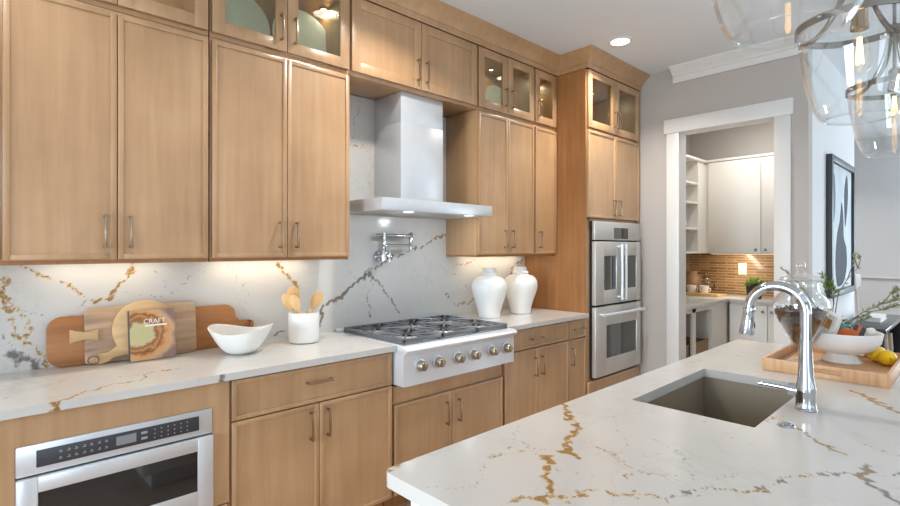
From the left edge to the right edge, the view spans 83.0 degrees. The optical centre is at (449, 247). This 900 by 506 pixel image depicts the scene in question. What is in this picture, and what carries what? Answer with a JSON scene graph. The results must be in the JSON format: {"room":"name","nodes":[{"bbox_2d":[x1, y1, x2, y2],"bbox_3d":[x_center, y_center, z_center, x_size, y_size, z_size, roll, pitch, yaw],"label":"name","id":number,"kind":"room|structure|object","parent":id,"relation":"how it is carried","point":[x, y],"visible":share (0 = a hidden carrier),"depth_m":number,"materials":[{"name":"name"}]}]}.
{"room":"kitchen","nodes":[
{"label":"kitchen","id":0,"kind":"room"},
{"bbox_2d":[398,501,410,505],"bbox_3d":[2.438,1.474,1.790,12.800,0.100,7.500,0,0,-44],"label":"floor","id":1,"kind":"structure","parent":0,"point":[408,503],"depth_m":2.83,"materials":[{"name":"brown wood"}]},
{"bbox_2d":[0,381,228,505],"bbox_3d":[-1.411,0.983,2.008,0.846,0.882,0.635,0,0,-44],"label":"base cabinet","id":2,"kind":"object","parent":1,"relation":"on","point":[44,427],"depth_m":1.83,"materials":[{"name":"brown wood"}]},
{"bbox_2d":[227,352,391,505],"bbox_3d":[-0.798,0.983,2.592,0.838,0.882,0.635,0,0,-44],"label":"base cabinet","id":3,"kind":"object","parent":1,"relation":"on","point":[318,435],"visible":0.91,"depth_m":2.36,"materials":[{"name":"brown wood"}]},
{"bbox_2d":[0,331,395,420],"bbox_3d":[-1.304,0.525,2.116,2.230,0.030,0.624,0,0,-44],"label":"countertop","id":4,"kind":"structure","parent":3,"relation":"on","point":[38,391],"depth_m":2.09,"materials":[{"name":"stone"}]},
{"bbox_2d":[87,300,166,364],"bbox_3d":[-1.442,0.374,2.316,0.041,0.268,0.350,0,0,44],"label":"cutting board","id":5,"kind":"object","parent":4,"relation":"on","point":[120,323],"visible":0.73,"depth_m":2.28,"materials":[{"name":"brown wood"}]},
{"bbox_2d":[69,301,196,364],"bbox_3d":[-1.447,0.386,2.353,0.506,0.247,0.041,0,0,-44],"label":"cutting board","id":6,"kind":"object","parent":4,"relation":"on","point":[97,336],"visible":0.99,"depth_m":2.27,"materials":[{"name":"beige wood"}]},
{"bbox_2d":[46,305,253,366],"bbox_3d":[-1.381,0.402,2.445,0.879,0.214,0.040,0,0,-44],"label":"cutting board","id":7,"kind":"object","parent":4,"relation":"on","point":[59,350],"visible":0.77,"depth_m":2.21,"materials":[{"name":"brown wood"}]},
{"bbox_2d":[127,308,175,361],"bbox_3d":[-1.371,0.396,2.342,0.187,0.227,0.050,0,0,-44],"label":"cookbook","id":8,"kind":"object","parent":4,"relation":"on","point":[151,333],"visible":1,"depth_m":2.33,"materials":[{"name":"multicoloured paper"}]},
{"bbox_2d":[207,324,272,354],"bbox_3d":[-1.015,0.441,2.476,0.288,0.138,0.256,0,0,0],"label":"bowl","id":9,"kind":"object","parent":4,"relation":"on","point":[232,339],"visible":1,"depth_m":2.40,"materials":[{"name":"white ceramic"}]},
{"bbox_2d":[288,310,318,343],"bbox_3d":[-0.794,0.428,2.765,0.163,0.163,0.163,0,0,-44],"label":"utensil crock","id":10,"kind":"object","parent":4,"relation":"on","point":[303,328],"visible":0.97,"depth_m":2.70,"materials":[{"name":"white ceramic"}]},
{"bbox_2d":[281,294,293,312],"bbox_3d":[-0.842,0.371,2.735,0.122,0.255,0.024,0,0,-25],"label":"wooden turner","id":11,"kind":"object","parent":10,"relation":"in","point":[285,297],"visible":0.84,"depth_m":2.72,"materials":[{"name":"brown wood"}]},
{"bbox_2d":[287,286,299,313],"bbox_3d":[-0.842,0.352,2.775,0.085,0.289,0.026,0,0,-24],"label":"wooden spoon","id":12,"kind":"object","parent":10,"relation":"in","point":[291,290],"visible":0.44,"depth_m":2.77,"materials":[{"name":"brown wood"}]},
{"bbox_2d":[289,294,300,313],"bbox_3d":[-0.799,0.371,2.719,0.120,0.254,0.029,0,0,-29],"label":"wooden spatula","id":13,"kind":"object","parent":10,"relation":"in","point":[294,300],"visible":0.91,"depth_m":2.70,"materials":[{"name":"brown wood"}]},
{"bbox_2d":[311,291,323,312],"bbox_3d":[-0.766,0.369,2.790,0.144,0.259,0.029,0,0,-26],"label":"wooden spoon","id":14,"kind":"object","parent":10,"relation":"in","point":[317,298],"visible":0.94,"depth_m":2.80,"materials":[{"name":"brown wood"}]},
{"bbox_2d":[383,364,502,505],"bbox_3d":[-0.170,1.079,3.190,0.886,0.690,0.635,0,0,-44],"label":"base cabinet","id":15,"kind":"object","parent":1,"relation":"on","point":[431,416],"visible":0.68,"depth_m":2.93,"materials":[{"name":"brown wood"}]},
{"bbox_2d":[501,321,568,425],"bbox_3d":[0.428,0.983,3.760,0.739,0.882,0.635,0,0,-44],"label":"base cabinet","id":16,"kind":"object","parent":1,"relation":"on","point":[537,379],"visible":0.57,"depth_m":3.54,"materials":[{"name":"brown wood"}]},
{"bbox_2d":[447,308,588,329],"bbox_3d":[0.510,0.525,3.845,0.980,0.030,0.624,0,0,-44],"label":"countertop","id":17,"kind":"structure","parent":16,"relation":"on","point":[537,317],"depth_m":3.73,"materials":[{"name":"stone"}]},
{"bbox_2d":[335,315,516,387],"bbox_3d":[-0.131,0.598,3.157,0.892,0.245,0.733,0,0,-44],"label":"gas rangetop","id":18,"kind":"object","parent":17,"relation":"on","point":[431,348],"visible":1,"depth_m":2.93,"materials":[{"name":"silver metal"}]},
{"bbox_2d":[471,268,506,318],"bbox_3d":[0.290,0.329,3.756,0.264,0.362,0.264,0,0,-44],"label":"ginger jar","id":19,"kind":"object","parent":17,"relation":"on","point":[489,290],"visible":1,"depth_m":3.67,"materials":[{"name":"white ceramic"}]},
{"bbox_2d":[505,267,537,313],"bbox_3d":[0.554,0.329,4.000,0.264,0.362,0.264,0,0,-44],"label":"ginger jar","id":20,"kind":"object","parent":17,"relation":"on","point":[521,286],"visible":0.96,"depth_m":3.91,"materials":[{"name":"white ceramic"}]},
{"bbox_2d":[567,318,586,400],"bbox_3d":[0.783,0.983,4.098,0.234,0.882,0.635,0,0,-44],"label":"base cabinet","id":21,"kind":"object","parent":1,"relation":"on","point":[577,328],"visible":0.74,"depth_m":3.90,"materials":[{"name":"brown wood"}]},
{"bbox_2d":[525,68,638,394],"bbox_3d":[1.190,0.010,4.486,0.887,2.828,0.665,0,0,-44],"label":"tall cabinet","id":22,"kind":"object","parent":1,"relation":"on","point":[598,164],"visible":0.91,"depth_m":4.14,"materials":[{"name":"brown wood"}]},
{"bbox_2d":[589,221,645,379],"bbox_3d":[1.218,0.412,4.441,0.754,1.253,0.678,0,0,-44],"label":"double oven","id":23,"kind":"object","parent":22,"relation":"in","point":[614,248],"visible":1,"depth_m":4.18,"materials":[{"name":"silver metal"}]},
{"bbox_2d":[686,301,729,356],"bbox_3d":[2.430,0.983,5.219,1.638,0.883,0.598,0,0,-44],"label":"open cabinet","id":24,"kind":"object","parent":1,"relation":"on","point":[712,322],"visible":0.13,"depth_m":4.95,"materials":[{"name":"white wood"}]},
{"bbox_2d":[686,345,689,357],"bbox_3d":[1.947,0.937,4.699,0.130,0.134,0.466,0,0,-44],"label":"storage basket","id":25,"kind":"object","parent":24,"relation":"in","point":[687,346],"visible":0.1,"depth_m":4.56,"materials":[{"name":"brown wicker"}]},
{"bbox_2d":[686,337,708,356],"bbox_3d":[2.198,0.937,4.938,0.375,0.134,0.466,0,0,-44],"label":"storage basket","id":26,"kind":"object","parent":24,"relation":"in","point":[701,344],"visible":0.16,"depth_m":4.82,"materials":[{"name":"brown wicker"}]},
{"bbox_2d":[686,292,773,309],"bbox_3d":[2.709,0.525,4.919,1.648,0.030,1.389,0,0,-44],"label":"countertop","id":27,"kind":"structure","parent":24,"relation":"on","point":[692,302],"depth_m":5.04,"materials":[{"name":"stone"}]},
{"bbox_2d":[686,292,726,296],"bbox_3d":[2.723,0.495,5.526,0.275,0.030,0.442,0,0,-44],"label":"bamboo tray","id":28,"kind":"object","parent":27,"relation":"on","point":[687,293],"visible":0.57,"depth_m":5.40,"materials":[{"name":"beige wood"}]},
{"bbox_2d":[686,285,697,292],"bbox_3d":[2.635,0.450,5.550,0.104,0.088,0.104,0,0,1],"label":"cup","id":29,"kind":"object","parent":28,"relation":"on","point":[690,288],"visible":0.85,"depth_m":5.51,"materials":[{"name":"white ceramic"}]},
{"bbox_2d":[686,271,702,291],"bbox_3d":[2.736,0.376,5.754,0.196,0.235,0.196,0,0,-4],"label":"jug","id":30,"kind":"object","parent":28,"relation":"on","point":[692,278],"visible":0.67,"depth_m":5.68,"materials":[{"name":"ceramic"}]},
{"bbox_2d":[699,285,710,293],"bbox_3d":[2.724,0.450,5.455,0.104,0.088,0.104,0,0,1],"label":"cup","id":31,"kind":"object","parent":28,"relation":"on","point":[703,289],"visible":0.89,"depth_m":5.42,"materials":[{"name":"white ceramic"}]},
{"bbox_2d":[701,273,714,292],"bbox_3d":[2.828,0.384,5.595,0.130,0.220,0.110,0,0,11],"label":"press","id":32,"kind":"object","parent":28,"relation":"on","point":[706,277],"visible":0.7,"depth_m":5.56,"materials":[{"name":"clear glass"}]},
{"bbox_2d":[744,276,765,298],"bbox_3d":[3.064,0.388,5.122,0.274,0.244,0.242,0,0,-44],"label":"potted plant","id":33,"kind":"object","parent":27,"relation":"on","point":[751,283],"visible":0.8,"depth_m":5.09,"materials":[{"name":"green plant"}]},
{"bbox_2d":[730,302,773,342],"bbox_3d":[3.297,0.983,5.062,0.600,0.883,0.786,0,0,-44],"label":"base cabinet","id":34,"kind":"object","parent":1,"relation":"on","point":[764,313],"visible":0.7,"depth_m":4.97,"materials":[{"name":"white wood"}]},
{"bbox_2d":[854,274,860,316],"bbox_3d":[5.080,0.879,6.556,0.408,1.091,0.328,0,0,-44],"label":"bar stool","id":35,"kind":"object","parent":1,"relation":"on","point":[857,276],"visible":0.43,"depth_m":6.52,"materials":[{"name":"white"}]},
{"bbox_2d":[844,314,899,352],"bbox_3d":[3.894,1.044,4.684,1.300,0.760,0.313,0,0,-44],"label":"console table","id":36,"kind":"object","parent":1,"relation":"on","point":[891,324],"visible":0.24,"depth_m":4.60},
{"bbox_2d":[855,313,886,322],"bbox_3d":[3.917,0.644,4.732,0.400,0.040,0.180,0,0,-44],"label":"book","id":37,"kind":"object","parent":36,"relation":"on","point":[876,317],"visible":0.74,"depth_m":4.63,"materials":[{"name":"white paper"}]},
{"bbox_2d":[885,339,887,349],"bbox_3d":[3.807,1.061,4.473,0.069,0.519,0.080,0,0,2],"label":"birch log","id":38,"kind":"object","parent":36,"relation":"on","point":[886,341],"visible":0.09,"depth_m":4.44,"materials":[{"name":"white wood"}]},
{"bbox_2d":[888,333,892,351],"bbox_3d":[4.053,1.051,4.707,0.069,0.539,0.080,0,0,2],"label":"birch log","id":39,"kind":"object","parent":36,"relation":"on","point":[890,337],"visible":0.21,"depth_m":4.68,"materials":[{"name":"beige wood"}]},
{"bbox_3d":[1.100,0.984,1.629,2.360,0.879,1.073,0,0,-44],"label":"kitchen island","id":40,"kind":"object","parent":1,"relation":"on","visible":0},
{"bbox_2d":[387,339,899,505],"bbox_3d":[1.206,0.527,1.506,2.436,0.034,1.388,0,0,-44],"label":"island countertop","id":41,"kind":"structure","parent":40,"relation":"on","point":[609,446],"depth_m":1.25,"materials":[{"name":"stone"}]},
{"bbox_2d":[648,376,794,427],"bbox_3d":[0.971,0.659,1.800,0.662,0.228,0.384,0,0,-44],"label":"sink","id":42,"kind":"object","parent":41,"relation":"in","point":[749,405],"visible":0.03,"depth_m":2.06,"materials":[{"name":"metal"}]},
{"bbox_2d":[739,281,817,412],"bbox_3d":[1.066,0.309,1.661,0.062,0.402,0.222,0,0,-44],"label":"faucet","id":43,"kind":"object","parent":41,"relation":"on","point":[805,391],"visible":1,"depth_m":1.60,"materials":[{"name":"silver metal"}]},
{"bbox_2d":[777,421,794,428],"bbox_3d":[0.963,0.505,1.458,0.044,0.009,0.044,0,0,-44],"label":"switch","id":44,"kind":"object","parent":41,"relation":"on","point":[783,424],"visible":1,"depth_m":1.45,"materials":[{"name":"silver metal"}]},
{"bbox_2d":[762,342,899,388],"bbox_3d":[1.645,0.484,2.174,0.540,0.050,0.410,0,0,-44],"label":"serving tray","id":45,"kind":"object","parent":41,"relation":"on","point":[870,373],"visible":0.55,"depth_m":2.07,"materials":[{"name":"brown wood"}]},
{"bbox_2d":[772,263,830,364],"bbox_3d":[1.514,0.276,2.197,0.208,0.442,0.208,0,0,17],"label":"apothecary jar","id":46,"kind":"object","parent":45,"relation":"on","point":[805,263],"visible":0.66,"depth_m":2.18,"materials":[{"name":"clear glass"}]},
{"bbox_2d":[775,305,827,344],"bbox_3d":[1.514,0.338,2.197,0.192,0.173,0.190,0,0,20],"label":"coffee beans","id":47,"kind":"object","parent":46,"relation":"in","point":[789,317],"visible":0.77,"depth_m":2.16,"materials":[{"name":"brown food"}]},
{"bbox_2d":[812,331,883,364],"bbox_3d":[1.719,0.430,2.235,0.284,0.134,0.284,0,0,-44],"label":"bowl","id":48,"kind":"object","parent":45,"relation":"on","point":[840,349],"visible":0.86,"depth_m":2.15,"materials":[{"name":"white ceramic"}]},
{"bbox_2d":[820,309,842,333],"bbox_3d":[1.659,0.342,2.233,0.049,0.150,0.120,0,0,-19],"label":"snack packet","id":49,"kind":"object","parent":48,"relation":"in","point":[832,325],"visible":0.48,"depth_m":2.20,"materials":[{"name":"white plastic"}]},
{"bbox_2d":[839,324,851,328],"bbox_3d":[1.724,0.350,2.250,0.052,0.040,0.068,0,0,-21],"label":"snack packet","id":50,"kind":"object","parent":48,"relation":"in","point":[841,325],"visible":0.39,"depth_m":2.22,"materials":[{"name":"teal plastic"}]},
{"bbox_2d":[837,327,858,335],"bbox_3d":[1.720,0.372,2.208,0.041,0.062,0.090,0,0,-6],"label":"snack packet","id":51,"kind":"object","parent":48,"relation":"in","point":[844,331],"visible":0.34,"depth_m":2.19,"materials":[{"name":"orange plastic"}]},
{"bbox_2d":[852,325,866,335],"bbox_3d":[1.769,0.362,2.205,0.054,0.062,0.061,0,0,36],"label":"snack packet","id":52,"kind":"object","parent":48,"relation":"in","point":[860,329],"visible":0.55,"depth_m":2.18,"materials":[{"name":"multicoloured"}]},
{"bbox_2d":[864,328,875,335],"bbox_3d":[1.815,0.368,2.216,0.061,0.042,0.036,0,0,26],"label":"snack packet","id":53,"kind":"object","parent":48,"relation":"in","point":[870,331],"visible":0.5,"depth_m":2.20,"materials":[{"name":"white plastic"}]},
{"bbox_2d":[867,347,884,361],"bbox_3d":[1.871,0.464,2.228,0.089,0.064,0.066,0,0,-44],"label":"lemon","id":54,"kind":"object","parent":45,"relation":"on","point":[872,355],"visible":0.56,"depth_m":2.21,"materials":[{"name":"yellow plant"}]},
{"bbox_2d":[877,350,897,365],"bbox_3d":[1.844,0.464,2.146,0.086,0.064,0.068,0,0,-44],"label":"lemon","id":55,"kind":"object","parent":45,"relation":"on","point":[885,357],"visible":0.98,"depth_m":2.12,"materials":[{"name":"yellow plant"}]},
{"bbox_2d":[780,253,899,327],"bbox_3d":[1.915,0.265,2.447,0.605,0.489,0.112,0,0,2],"label":"branches","id":56,"kind":"object","parent":41,"relation":"on","point":[830,285],"visible":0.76,"depth_m":2.45,"materials":[{"name":"green plant"}]},
{"bbox_2d":[365,0,899,139],"bbox_3d":[2.438,-1.586,1.790,12.800,0.100,7.500,0,0,-44],"label":"ceiling","id":57,"kind":"structure","parent":0,"point":[664,33],"depth_m":3.55,"materials":[{"name":"white paint"}]},
{"bbox_2d":[608,36,632,46],"bbox_3d":[1.263,-1.531,3.778,0.180,0.008,0.180,0,0,-44],"label":"recessed light","id":58,"kind":"object","parent":57,"relation":"in","point":[622,40],"visible":1,"depth_m":3.77,"materials":[{"name":"white"}]},
{"bbox_2d":[711,0,863,50],"bbox_3d":[0.624,-0.966,0.940,0.314,1.140,0.314,0,0,43],"label":"pendant light","id":59,"kind":"object","parent":57,"relation":"hanging from","point":[711,0],"visible":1,"depth_m":0.99,"materials":[{"name":"clear glass"}]},
{"bbox_2d":[794,0,899,125],"bbox_3d":[1.189,-0.955,1.478,0.314,1.162,0.314,0,0,43],"label":"pendant light","id":60,"kind":"object","parent":57,"relation":"hanging from","point":[859,22],"visible":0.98,"depth_m":1.50,"materials":[{"name":"clear glass"}]},
{"bbox_2d":[850,0,868,64],"bbox_3d":[1.189,-0.615,1.478,0.062,0.223,0.062,0,0,-44],"label":"bulb","id":61,"kind":"object","parent":60,"relation":"attached to","point":[859,23],"depth_m":1.47,"materials":[{"name":"clear glass"}]},
{"bbox_2d":[845,3,899,158],"bbox_3d":[1.790,-0.955,2.050,0.314,1.162,0.314,0,0,43],"label":"pendant light","id":62,"kind":"object","parent":57,"relation":"hanging from","point":[892,43],"visible":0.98,"depth_m":2.05,"materials":[{"name":"silver metal"}]},
{"bbox_2d":[887,67,899,115],"bbox_3d":[1.790,-0.615,2.050,0.062,0.223,0.062,0,0,-44],"label":"bulb","id":63,"kind":"object","parent":62,"relation":"attached to","point":[893,86],"depth_m":2.04,"materials":[{"name":"clear glass"}]},
{"bbox_2d":[686,135,689,154],"bbox_3d":[2.182,-0.056,5.481,1.680,2.960,0.120,0,0,-44],"label":"wall","id":64,"kind":"structure","parent":0,"point":[687,136],"depth_m":6.00,"materials":[{"name":"grey paint"}]},
{"bbox_2d":[686,154,705,253],"bbox_3d":[2.257,-0.447,5.248,1.308,1.010,0.318,0,0,-44],"label":"shelf unit","id":65,"kind":"object","parent":64,"relation":"attached to","point":[695,167],"visible":0.23,"depth_m":5.47,"materials":[{"name":"white wood"}]},
{"bbox_2d":[686,253,773,295],"bbox_3d":[2.711,0.284,4.932,1.670,0.452,1.406,0,0,-44],"label":"tile","id":66,"kind":"structure","parent":64,"relation":"attached to","point":[722,268],"depth_m":5.69,"materials":[{"name":"brown tile"}]},
{"bbox_2d":[738,263,746,274],"bbox_3d":[3.212,0.230,5.589,0.008,0.128,0.085,0,0,-44],"label":"wall outlet","id":67,"kind":"object","parent":66,"relation":"attached to","point":[742,267],"visible":1,"depth_m":5.59,"materials":[{"name":"white plastic"}]},
{"bbox_2d":[639,35,811,374],"bbox_3d":[1.975,-0.056,4.394,0.120,2.960,1.890,0,0,-44],"label":"wall","id":68,"kind":"structure","parent":0,"point":[660,100],"depth_m":4.25,"materials":[{"name":"grey paint"}]},
{"bbox_2d":[368,0,649,91],"bbox_3d":[-0.168,-1.470,2.977,5.062,0.130,0.456,0,0,-44],"label":"crown molding","id":69,"kind":"structure","parent":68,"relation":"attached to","point":[438,14],"depth_m":3.71,"materials":[{"name":"brown wood"}]},
{"bbox_2d":[664,97,793,364],"bbox_3d":[2.232,0.162,4.111,0.158,2.525,0.950,0,0,-44],"label":"trim","id":70,"kind":"structure","parent":68,"relation":"attached to","point":[779,112],"depth_m":4.19,"materials":[{"name":"white wood"}]},
{"bbox_2d":[669,31,807,83],"bbox_3d":[2.218,-1.472,3.987,0.088,0.128,0.965,0,0,-44],"label":"trim","id":71,"kind":"structure","parent":68,"relation":"attached to","point":[739,58],"depth_m":3.96,"materials":[{"name":"white"}]},
{"bbox_2d":[690,122,773,294],"bbox_3d":[3.301,-0.056,5.574,0.069,2.960,1.529,0,0,-44],"label":"wall","id":72,"kind":"structure","parent":0,"point":[755,139],"depth_m":5.67,"materials":[{"name":"grey paint"}]},
{"bbox_2d":[706,153,773,253],"bbox_3d":[3.264,-0.448,5.292,0.372,1.012,1.166,0,0,-44],"label":"wall cabinet","id":73,"kind":"object","parent":72,"relation":"attached to","point":[739,190],"visible":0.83,"depth_m":5.30,"materials":[{"name":"white wood"}]},
{"bbox_2d":[711,253,773,254],"bbox_3d":[3.223,0.063,5.403,0.040,0.010,0.850,0,0,-44],"label":"light","id":74,"kind":"object","parent":73,"relation":"attached to","point":[711,253],"visible":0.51,"depth_m":5.57,"materials":[{"name":"white"}]},
{"bbox_2d":[812,49,853,322],"bbox_3d":[3.262,-0.056,4.398,1.750,2.960,0.120,0,0,-44],"label":"wall","id":75,"kind":"structure","parent":0,"point":[829,86],"depth_m":4.04,"materials":[{"name":"white paint"}]},
{"bbox_2d":[826,153,854,298],"bbox_3d":[3.400,-0.175,4.416,1.045,1.154,0.041,0,0,-44],"label":"framed print","id":76,"kind":"object","parent":75,"relation":"attached to","point":[840,175],"visible":0.94,"depth_m":4.35},
{"bbox_2d":[854,135,899,315],"bbox_3d":[7.000,-0.056,6.135,0.200,2.960,7.500,0,0,-44],"label":"wall","id":77,"kind":"structure","parent":0,"point":[877,178],"depth_m":7.08,"materials":[{"name":"white paint"}]},
{"bbox_2d":[861,277,899,278],"bbox_3d":[5.693,0.415,7.341,0.030,0.018,3.750,0,0,-44],"label":"trim","id":78,"kind":"structure","parent":77,"relation":"attached to","point":[861,277],"depth_m":7.04,"materials":[{"name":"white wood"}]},
{"bbox_3d":[-1.543,-0.056,2.432,7.920,2.960,0.120,0,0,-44],"label":"wall","id":79,"kind":"structure","parent":0,"visible":0},
{"bbox_2d":[0,0,207,265],"bbox_3d":[-1.444,-0.450,2.162,0.710,1.025,0.363,0,0,-44],"label":"upper cabinet","id":80,"kind":"object","parent":79,"relation":"attached to","point":[104,112],"visible":1,"depth_m":2.01,"materials":[{"name":"brown wood"}]},
{"bbox_2d":[76,0,207,35],"bbox_3d":[-1.444,-1.184,2.162,0.710,0.440,0.363,0,0,-44],"label":"upper cabinet","id":81,"kind":"object","parent":79,"relation":"attached to","point":[188,15],"visible":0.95,"depth_m":2.21,"materials":[{"name":"brown wood"}]},
{"bbox_2d":[0,95,524,373],"bbox_3d":[-0.846,-0.226,2.998,4.111,1.472,0.019,0,0,-44],"label":"backsplash","id":82,"kind":"structure","parent":79,"relation":"attached to","point":[420,281],"depth_m":2.99,"materials":[{"name":"stone"}]},
{"bbox_2d":[374,233,412,261],"bbox_3d":[-0.365,-0.007,3.347,0.294,0.193,0.138,0,0,-44],"label":"pot filler","id":83,"kind":"object","parent":82,"relation":"attached to","point":[378,256],"visible":1,"depth_m":3.31,"materials":[{"name":"silver metal"}]},
{"bbox_2d":[208,37,348,261],"bbox_3d":[-0.917,-0.450,2.664,0.734,1.025,0.363,0,0,-44],"label":"upper cabinet","id":84,"kind":"object","parent":79,"relation":"attached to","point":[278,126],"visible":1,"depth_m":2.52,"materials":[{"name":"brown wood"}]},
{"bbox_2d":[208,0,348,74],"bbox_3d":[-0.917,-1.184,2.664,0.734,0.440,0.363,0,0,-44],"label":"upper cabinet","id":85,"kind":"object","parent":79,"relation":"attached to","point":[335,21],"visible":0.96,"depth_m":2.62,"materials":[{"name":"brown wood"}]},
{"bbox_2d":[214,0,269,47],"bbox_3d":[-1.095,-1.161,2.607,0.352,0.349,0.072,0,0,-44],"label":"platter","id":86,"kind":"object","parent":85,"relation":"in","point":[248,14],"visible":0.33,"depth_m":2.66,"materials":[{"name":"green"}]},
{"bbox_2d":[272,10,326,64],"bbox_3d":[-0.827,-1.165,2.863,0.360,0.356,0.073,0,0,-44],"label":"platter","id":87,"kind":"object","parent":85,"relation":"in","point":[311,33],"visible":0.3,"depth_m":2.91,"materials":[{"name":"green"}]},
{"bbox_2d":[348,0,476,116],"bbox_3d":[-0.278,-1.184,3.273,1.020,0.440,0.363,0,0,-44],"label":"upper cabinet","id":88,"kind":"object","parent":79,"relation":"attached to","point":[390,52],"visible":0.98,"depth_m":3.12,"materials":[{"name":"brown wood"}]},
{"bbox_2d":[349,91,491,218],"bbox_3d":[-0.207,-0.584,3.257,0.903,0.756,0.483,0,0,-44],"label":"range hood","id":89,"kind":"object","parent":79,"relation":"attached to","point":[408,127],"visible":0.97,"depth_m":3.21,"materials":[{"name":"metal"}]},
{"bbox_2d":[446,110,533,256],"bbox_3d":[0.328,-0.450,3.849,0.640,1.025,0.363,0,0,-44],"label":"upper cabinet","id":90,"kind":"object","parent":79,"relation":"attached to","point":[490,157],"visible":1,"depth_m":3.68,"materials":[{"name":"brown wood"}]},
{"bbox_2d":[446,46,533,124],"bbox_3d":[0.328,-1.184,3.849,0.640,0.440,0.363,0,0,-44],"label":"upper cabinet","id":91,"kind":"object","parent":79,"relation":"attached to","point":[515,79],"visible":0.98,"depth_m":3.77,"materials":[{"name":"brown wood"}]},
{"bbox_2d":[485,85,509,115],"bbox_3d":[0.370,-1.135,4.012,0.300,0.297,0.065,0,0,-44],"label":"platter","id":92,"kind":"object","parent":91,"relation":"in","point":[492,93],"visible":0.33,"depth_m":4.01,"materials":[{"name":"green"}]},
{"bbox_2d":[533,125,556,255],"bbox_3d":[0.670,-0.450,4.176,0.294,1.025,0.363,0,0,-44],"label":"upper cabinet","id":93,"kind":"object","parent":79,"relation":"attached to","point":[545,140],"visible":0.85,"depth_m":4.07,"materials":[{"name":"brown wood"}]},
{"bbox_2d":[533,69,556,130],"bbox_3d":[0.670,-1.184,4.176,0.294,0.440,0.363,0,0,-44],"label":"upper cabinet","id":94,"kind":"object","parent":79,"relation":"attached to","point":[545,84],"visible":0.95,"depth_m":4.13,"materials":[{"name":"brown wood"}]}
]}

